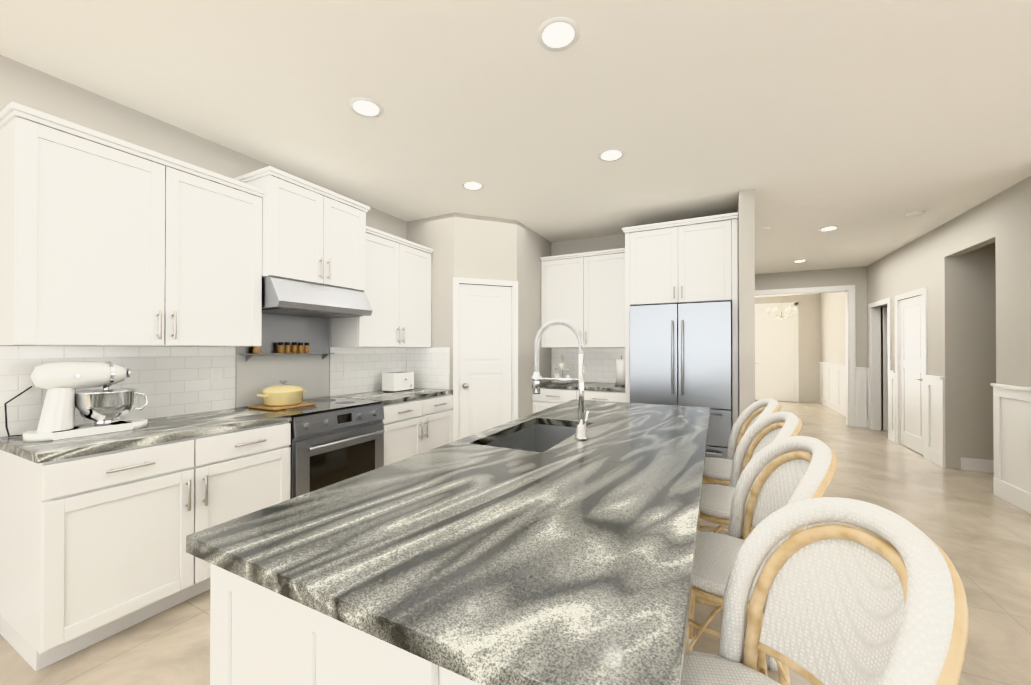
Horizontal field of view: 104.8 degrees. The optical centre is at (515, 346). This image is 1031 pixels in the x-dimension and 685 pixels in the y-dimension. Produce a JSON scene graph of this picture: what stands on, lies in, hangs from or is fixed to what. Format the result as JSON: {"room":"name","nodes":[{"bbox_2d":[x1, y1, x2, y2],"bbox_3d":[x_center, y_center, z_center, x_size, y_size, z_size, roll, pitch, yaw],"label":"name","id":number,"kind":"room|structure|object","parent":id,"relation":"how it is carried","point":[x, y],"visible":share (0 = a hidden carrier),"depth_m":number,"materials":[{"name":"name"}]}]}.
{"room":"kitchen","nodes":[
{"label":"kitchen","id":0,"kind":"room"},
{"bbox_2d":[0,55,406,408],"bbox_3d":[-2.587,-0.027,1.829,0.120,2.760,9.170,0,0,27],"label":"wall","id":1,"kind":"structure","parent":0,"point":[29,87],"depth_m":2.32,"materials":[{"name":"paint"}]},
{"bbox_2d":[0,102,264,346],"bbox_3d":[-2.081,-0.527,2.259,0.386,1.045,1.070,0,0,27],"label":"upper cabinet","id":2,"kind":"object","parent":1,"relation":"attached to","point":[106,240],"visible":1,"depth_m":2.02,"materials":[{"name":"white wood"}]},
{"bbox_2d":[233,166,369,290],"bbox_3d":[-1.621,-0.828,3.081,0.466,0.715,0.846,0,0,27],"label":"upper cabinet","id":3,"kind":"object","parent":1,"relation":"attached to","point":[313,233],"visible":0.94,"depth_m":2.89,"materials":[{"name":"white wood"}]},
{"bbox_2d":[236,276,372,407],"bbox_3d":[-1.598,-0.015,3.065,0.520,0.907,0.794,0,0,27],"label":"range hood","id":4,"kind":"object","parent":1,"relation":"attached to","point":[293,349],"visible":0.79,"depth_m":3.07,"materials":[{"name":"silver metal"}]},
{"bbox_2d":[331,226,433,346],"bbox_3d":[-1.255,-0.519,3.889,0.386,1.045,0.966,0,0,27],"label":"upper cabinet","id":5,"kind":"object","parent":1,"relation":"attached to","point":[398,277],"visible":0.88,"depth_m":3.75,"materials":[{"name":"white wood"}]},
{"bbox_2d":[407,213,550,418],"bbox_3d":[-0.367,-0.011,4.846,1.110,2.760,1.540,0,0,27],"label":"wall","id":6,"kind":"structure","parent":0,"point":[472,246],"depth_m":4.30,"materials":[{"name":"paint"}]},
{"bbox_2d":[459,284,510,439],"bbox_3d":[-0.329,0.349,4.266,0.415,2.018,0.474,0,0,27],"label":"pantry door","id":7,"kind":"structure","parent":6,"relation":"in","point":[484,357],"depth_m":4.25,"materials":[{"name":"white wood"}]},
{"bbox_2d":[453,277,517,441],"bbox_3d":[-0.331,0.324,4.294,0.720,2.085,0.135,0,0,-21],"label":"door frame","id":8,"kind":"structure","parent":6,"relation":"attached to","point":[514,348],"depth_m":4.23,"materials":[{"name":"white wood"}]},
{"bbox_2d":[0,400,1030,684],"bbox_3d":[3.045,1.410,3.131,9.600,0.100,16.600,0,0,27],"label":"floor","id":9,"kind":"structure","parent":0,"point":[974,528],"depth_m":2.25,"materials":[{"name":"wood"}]},
{"bbox_2d":[0,421,290,670],"bbox_3d":[-1.942,0.915,2.209,0.672,0.880,1.051,0,0,27],"label":"base cabinet","id":10,"kind":"object","parent":9,"relation":"on","point":[92,549],"visible":0.88,"depth_m":1.82,"materials":[{"name":"white wood"}]},
{"bbox_2d":[0,346,452,463],"bbox_3d":[-1.564,0.239,3.000,0.637,0.476,2.827,0,0,27],"label":"countertop","id":11,"kind":"structure","parent":10,"relation":"on","point":[189,392],"depth_m":2.43,"materials":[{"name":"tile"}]},
{"bbox_2d":[4,361,148,441],"bbox_3d":[-2.196,0.252,2.030,0.346,0.362,0.462,0,0,27],"label":"stand mixer","id":12,"kind":"object","parent":11,"relation":"on","point":[105,408],"visible":1,"depth_m":1.94,"materials":[{"name":"white painted metal"},{"name":"chrome"},{"name":"black plastic"}]},
{"bbox_2d":[382,372,413,391],"bbox_3d":[-1.172,0.351,3.997,0.180,0.186,0.280,0,0,27],"label":"toaster","id":13,"kind":"object","parent":11,"relation":"on","point":[397,381],"visible":1,"depth_m":3.90,"materials":[{"name":"white"}]},
{"bbox_2d":[239,397,384,498],"bbox_3d":[-1.492,0.900,3.007,0.702,0.919,0.762,0,0,27],"label":"range","id":14,"kind":"object","parent":9,"relation":"on","point":[334,440],"visible":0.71,"depth_m":2.81,"materials":[{"name":"silver metal"}]},
{"bbox_2d":[248,402,315,410],"bbox_3d":[-1.715,0.431,2.926,0.300,0.016,0.320,0,0,27],"label":"cutting board","id":15,"kind":"object","parent":14,"relation":"on","point":[272,408],"visible":0.71,"depth_m":2.81,"materials":[{"name":"brown wood"}]},
{"bbox_2d":[257,381,306,405],"bbox_3d":[-1.702,0.335,2.909,0.268,0.175,0.330,0,0,27],"label":"pot","id":16,"kind":"object","parent":15,"relation":"on","point":[283,394],"visible":1,"depth_m":2.81,"materials":[{"name":"yellow ceramic"}]},
{"bbox_2d":[210,419,525,684],"bbox_3d":[0.267,0.913,1.913,0.930,0.880,2.668,0,0,27],"label":"kitchen island","id":17,"kind":"object","parent":9,"relation":"on","point":[257,637],"depth_m":0.80,"materials":[{"name":"white wood"}]},
{"bbox_2d":[186,399,709,684],"bbox_3d":[0.329,0.452,1.884,1.030,0.038,2.730,0,0,27],"label":"island countertop","id":18,"kind":"structure","parent":17,"relation":"on","point":[571,562],"depth_m":0.83,"materials":[{"name":"grey stone"}]},
{"bbox_2d":[482,419,577,450],"bbox_3d":[0.118,0.585,2.030,0.388,0.250,0.768,0,0,27],"label":"sink","id":19,"kind":"object","parent":18,"relation":"in","point":[532,436],"depth_m":2.36,"materials":[{"name":"grey metal"}]},
{"bbox_2d":[531,320,588,439],"bbox_3d":[0.220,0.150,1.941,0.286,0.564,0.111,0,0,27],"label":"faucet","id":20,"kind":"object","parent":18,"relation":"on","point":[536,378],"visible":1,"depth_m":1.88,"materials":[{"name":"silver metal"}]},
{"bbox_2d":[381,394,452,465],"bbox_3d":[-1.131,0.923,3.810,0.672,0.880,0.982,0,0,27],"label":"base cabinet","id":21,"kind":"object","parent":9,"relation":"on","point":[415,427],"visible":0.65,"depth_m":3.62,"materials":[{"name":"white wood"}]},
{"bbox_2d":[532,388,624,413],"bbox_3d":[0.820,0.928,4.730,1.101,0.880,0.656,0,0,27],"label":"base cabinet","id":22,"kind":"object","parent":9,"relation":"on","point":[545,398],"visible":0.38,"depth_m":4.54,"materials":[{"name":"white wood"}]},
{"bbox_2d":[532,348,624,391],"bbox_3d":[0.829,0.248,4.750,1.101,0.476,0.621,0,0,27],"label":"countertop","id":23,"kind":"structure","parent":22,"relation":"on","point":[599,369],"depth_m":4.98,"materials":[{"name":"tile"}]},
{"bbox_2d":[552,355,573,383],"bbox_3d":[0.577,0.276,4.859,0.280,0.344,0.280,0,0,27],"label":"tiered tray","id":24,"kind":"object","parent":23,"relation":"on","point":[561,367],"visible":0.9,"depth_m":4.82,"materials":[{"name":"white ceramic"}]},
{"bbox_2d":[615,356,624,385],"bbox_3d":[1.228,0.277,4.596,0.150,0.340,0.150,0,0,27],"label":"paper towel","id":25,"kind":"object","parent":23,"relation":"on","point":[620,372],"visible":0.83,"depth_m":4.54,"materials":[{"name":"white paper"}]},
{"bbox_2d":[622,212,737,427],"bbox_3d":[1.750,0.063,4.222,1.056,2.606,0.732,0,0,27],"label":"upper cabinet","id":26,"kind":"object","parent":9,"relation":"on","point":[693,260],"visible":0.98,"depth_m":3.91,"materials":[{"name":"white wood"}]},
{"bbox_2d":[630,301,731,485],"bbox_3d":[1.735,0.473,4.172,0.921,1.785,0.796,0,0,27],"label":"refrigerator","id":27,"kind":"object","parent":9,"relation":"on","point":[680,354],"visible":0.62,"depth_m":3.83,"materials":[{"name":"silver metal"}]},
{"bbox_2d":[700,398,780,531],"bbox_3d":[1.262,0.827,2.340,0.503,1.060,0.472,0,0,21],"label":"stool","id":28,"kind":"object","parent":9,"relation":"on","point":[717,471],"visible":0.4,"depth_m":2.40,"materials":[{"name":"fabric"}]},
{"bbox_2d":[689,412,801,671],"bbox_3d":[1.018,0.825,1.837,0.503,1.060,0.472,0,0,19],"label":"stool","id":29,"kind":"object","parent":9,"relation":"on","point":[715,505],"visible":0.44,"depth_m":1.84,"materials":[{"name":"fabric"}]},
{"bbox_2d":[685,436,837,684],"bbox_3d":[0.738,0.822,1.309,0.503,1.060,0.472,0,0,16],"label":"stool","id":30,"kind":"object","parent":9,"relation":"on","point":[787,478],"visible":0.46,"depth_m":1.34,"materials":[{"name":"fabric"}]},
{"bbox_2d":[682,497,968,684],"bbox_3d":[0.437,0.819,0.719,0.503,1.060,0.472,0,0,7],"label":"stool","id":31,"kind":"object","parent":9,"relation":"on","point":[847,605],"visible":0.98,"depth_m":0.76,"materials":[{"name":"wicker"}]},
{"bbox_2d":[0,0,1030,273],"bbox_3d":[3.045,-1.450,3.146,9.600,0.100,16.600,0,0,27],"label":"ceiling","id":32,"kind":"structure","parent":0,"point":[866,126],"depth_m":2.25,"materials":[{"name":"paint"}]},
{"bbox_2d":[348,97,383,117],"bbox_3d":[-0.876,-1.401,2.326,0.197,0.005,0.196,0,0,27],"label":"recessed light","id":33,"kind":"object","parent":32,"relation":"in","point":[364,107],"depth_m":2.32,"materials":[{"name":"white plastic"}]},
{"bbox_2d":[461,181,483,190],"bbox_3d":[-0.370,-1.395,3.434,0.192,0.005,0.196,0,0,27],"label":"recessed light","id":34,"kind":"object","parent":32,"relation":"in","point":[469,185],"depth_m":3.43,"materials":[{"name":"white plastic"}]},
{"bbox_2d":[537,17,579,51],"bbox_3d":[0.192,-1.404,1.784,0.193,0.005,0.196,0,0,27],"label":"recessed light","id":35,"kind":"object","parent":32,"relation":"in","point":[555,34],"depth_m":1.78,"materials":[{"name":"white plastic"}]},
{"bbox_2d":[598,148,624,161],"bbox_3d":[0.698,-1.398,2.895,0.190,0.005,0.198,0,0,27],"label":"recessed light","id":36,"kind":"object","parent":32,"relation":"in","point":[613,154],"depth_m":2.90,"materials":[{"name":"white plastic"}]},
{"bbox_2d":[767,295,796,319],"bbox_3d":[5.930,-0.985,8.857,0.570,0.770,0.500,0,0,27],"label":"chandelier","id":37,"kind":"object","parent":32,"relation":"hanging from","point":[781,316],"visible":0.98,"depth_m":8.84,"materials":[{"name":"silver metal"}]},
{"bbox_2d":[905,211,923,217],"bbox_3d":[4.168,-1.380,4.146,0.138,0.030,0.138,0,0,18],"label":"smoke detector","id":38,"kind":"object","parent":32,"relation":"attached to","point":[914,214],"depth_m":4.12,"materials":[{"name":"white plastic"}]},
{"bbox_2d":[551,233,624,255],"bbox_3d":[0.965,-0.010,5.101,3.255,2.760,0.120,0,0,27],"label":"wall","id":39,"kind":"structure","parent":0,"point":[606,242],"depth_m":5.06,"materials":[{"name":"paint"}]},
{"bbox_2d":[540,248,624,347],"bbox_3d":[0.881,-0.553,4.859,1.099,1.125,0.386,0,0,27],"label":"upper cabinet","id":40,"kind":"object","parent":39,"relation":"attached to","point":[584,293],"visible":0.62,"depth_m":4.71,"materials":[{"name":"white wood"}]},
{"bbox_2d":[736,189,754,416],"bbox_3d":[3.121,-0.007,5.623,0.120,2.760,4.700,0,0,27],"label":"wall","id":41,"kind":"structure","parent":0,"point":[745,209],"depth_m":3.53,"materials":[{"name":"paint"}]},
{"bbox_2d":[755,294,820,402],"bbox_3d":[6.759,0.018,10.292,2.085,2.760,0.120,0,0,27],"label":"wall","id":42,"kind":"structure","parent":0,"point":[809,331],"depth_m":9.93,"materials":[{"name":"paint"}]},
{"bbox_2d":[755,306,794,401],"bbox_3d":[6.632,0.173,10.235,0.940,2.430,0.088,0,0,27],"label":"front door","id":43,"kind":"structure","parent":42,"relation":"in","point":[775,358],"depth_m":10.22,"materials":[{"name":"beige paint"}]},
{"bbox_2d":[755,302,798,401],"bbox_3d":[6.522,0.138,10.328,1.380,2.520,0.030,0,0,27],"label":"door frame","id":44,"kind":"structure","parent":42,"relation":"attached to","point":[795,304],"depth_m":10.03,"materials":[{"name":"white wood"}]},
{"bbox_2d":[755,266,866,367],"bbox_3d":[5.154,0.002,7.294,1.995,2.760,0.120,0,0,27],"label":"wall","id":45,"kind":"structure","parent":0,"point":[856,277],"depth_m":6.96,"materials":[{"name":"paint"}]},
{"bbox_2d":[755,285,855,426],"bbox_3d":[5.135,0.157,7.293,1.710,2.450,0.138,0,0,27],"label":"trim","id":46,"kind":"structure","parent":45,"relation":"attached to","point":[850,369],"depth_m":6.90,"materials":[{"name":"white wood"}]},
{"bbox_2d":[821,176,1030,469],"bbox_3d":[5.844,-0.003,6.316,0.120,2.760,7.800,0,0,27],"label":"wall","id":47,"kind":"structure","parent":0,"point":[970,269],"depth_m":4.05,"materials":[{"name":"paint"}]},
{"bbox_2d":[819,362,866,425],"bbox_3d":[6.795,0.875,8.363,0.037,1.022,3.277,0,0,27],"label":"trim","id":48,"kind":"structure","parent":47,"relation":"attached to","point":[832,375],"depth_m":8.24,"materials":[{"name":"white wood"}]},
{"bbox_2d":[883,307,887,430],"bbox_3d":[6.352,0.360,6.321,0.740,2.018,0.088,0,0,27],"label":"hall door","id":49,"kind":"structure","parent":47,"relation":"in","point":[885,368],"depth_m":6.49,"materials":[{"name":"white wood"}]},
{"bbox_2d":[868,287,926,457],"bbox_3d":[5.542,0.324,5.739,0.138,2.100,2.040,0,0,27],"label":"door frame","id":50,"kind":"structure","parent":47,"relation":"attached to","point":[874,322],"depth_m":5.91,"materials":[{"name":"white wood"}]},
{"bbox_2d":[900,295,922,454],"bbox_3d":[5.245,0.354,5.262,0.088,2.018,0.752,0,0,27],"label":"hall door","id":51,"kind":"structure","parent":47,"relation":"in","point":[911,347],"depth_m":5.27,"materials":[{"name":"white wood"}]},
{"bbox_2d":[923,375,944,467],"bbox_3d":[4.923,0.856,4.671,0.037,1.022,0.418,0,0,27],"label":"trim","id":52,"kind":"structure","parent":47,"relation":"attached to","point":[934,385],"depth_m":4.66,"materials":[{"name":"white wood"}]},
{"bbox_2d":[961,458,986,471],"bbox_3d":[5.431,1.298,4.167,1.077,0.132,0.013,0,0,27],"label":"trim","id":53,"kind":"structure","parent":47,"relation":"attached to","point":[969,464],"depth_m":4.36,"materials":[{"name":"white wood"}]},
{"bbox_2d":[987,383,1030,513],"bbox_3d":[4.210,0.848,3.266,0.037,1.022,0.887,0,0,27],"label":"wainscoting","id":54,"kind":"structure","parent":47,"relation":"attached to","point":[1009,466],"depth_m":3.45,"materials":[{"name":"white wood"}]}
]}

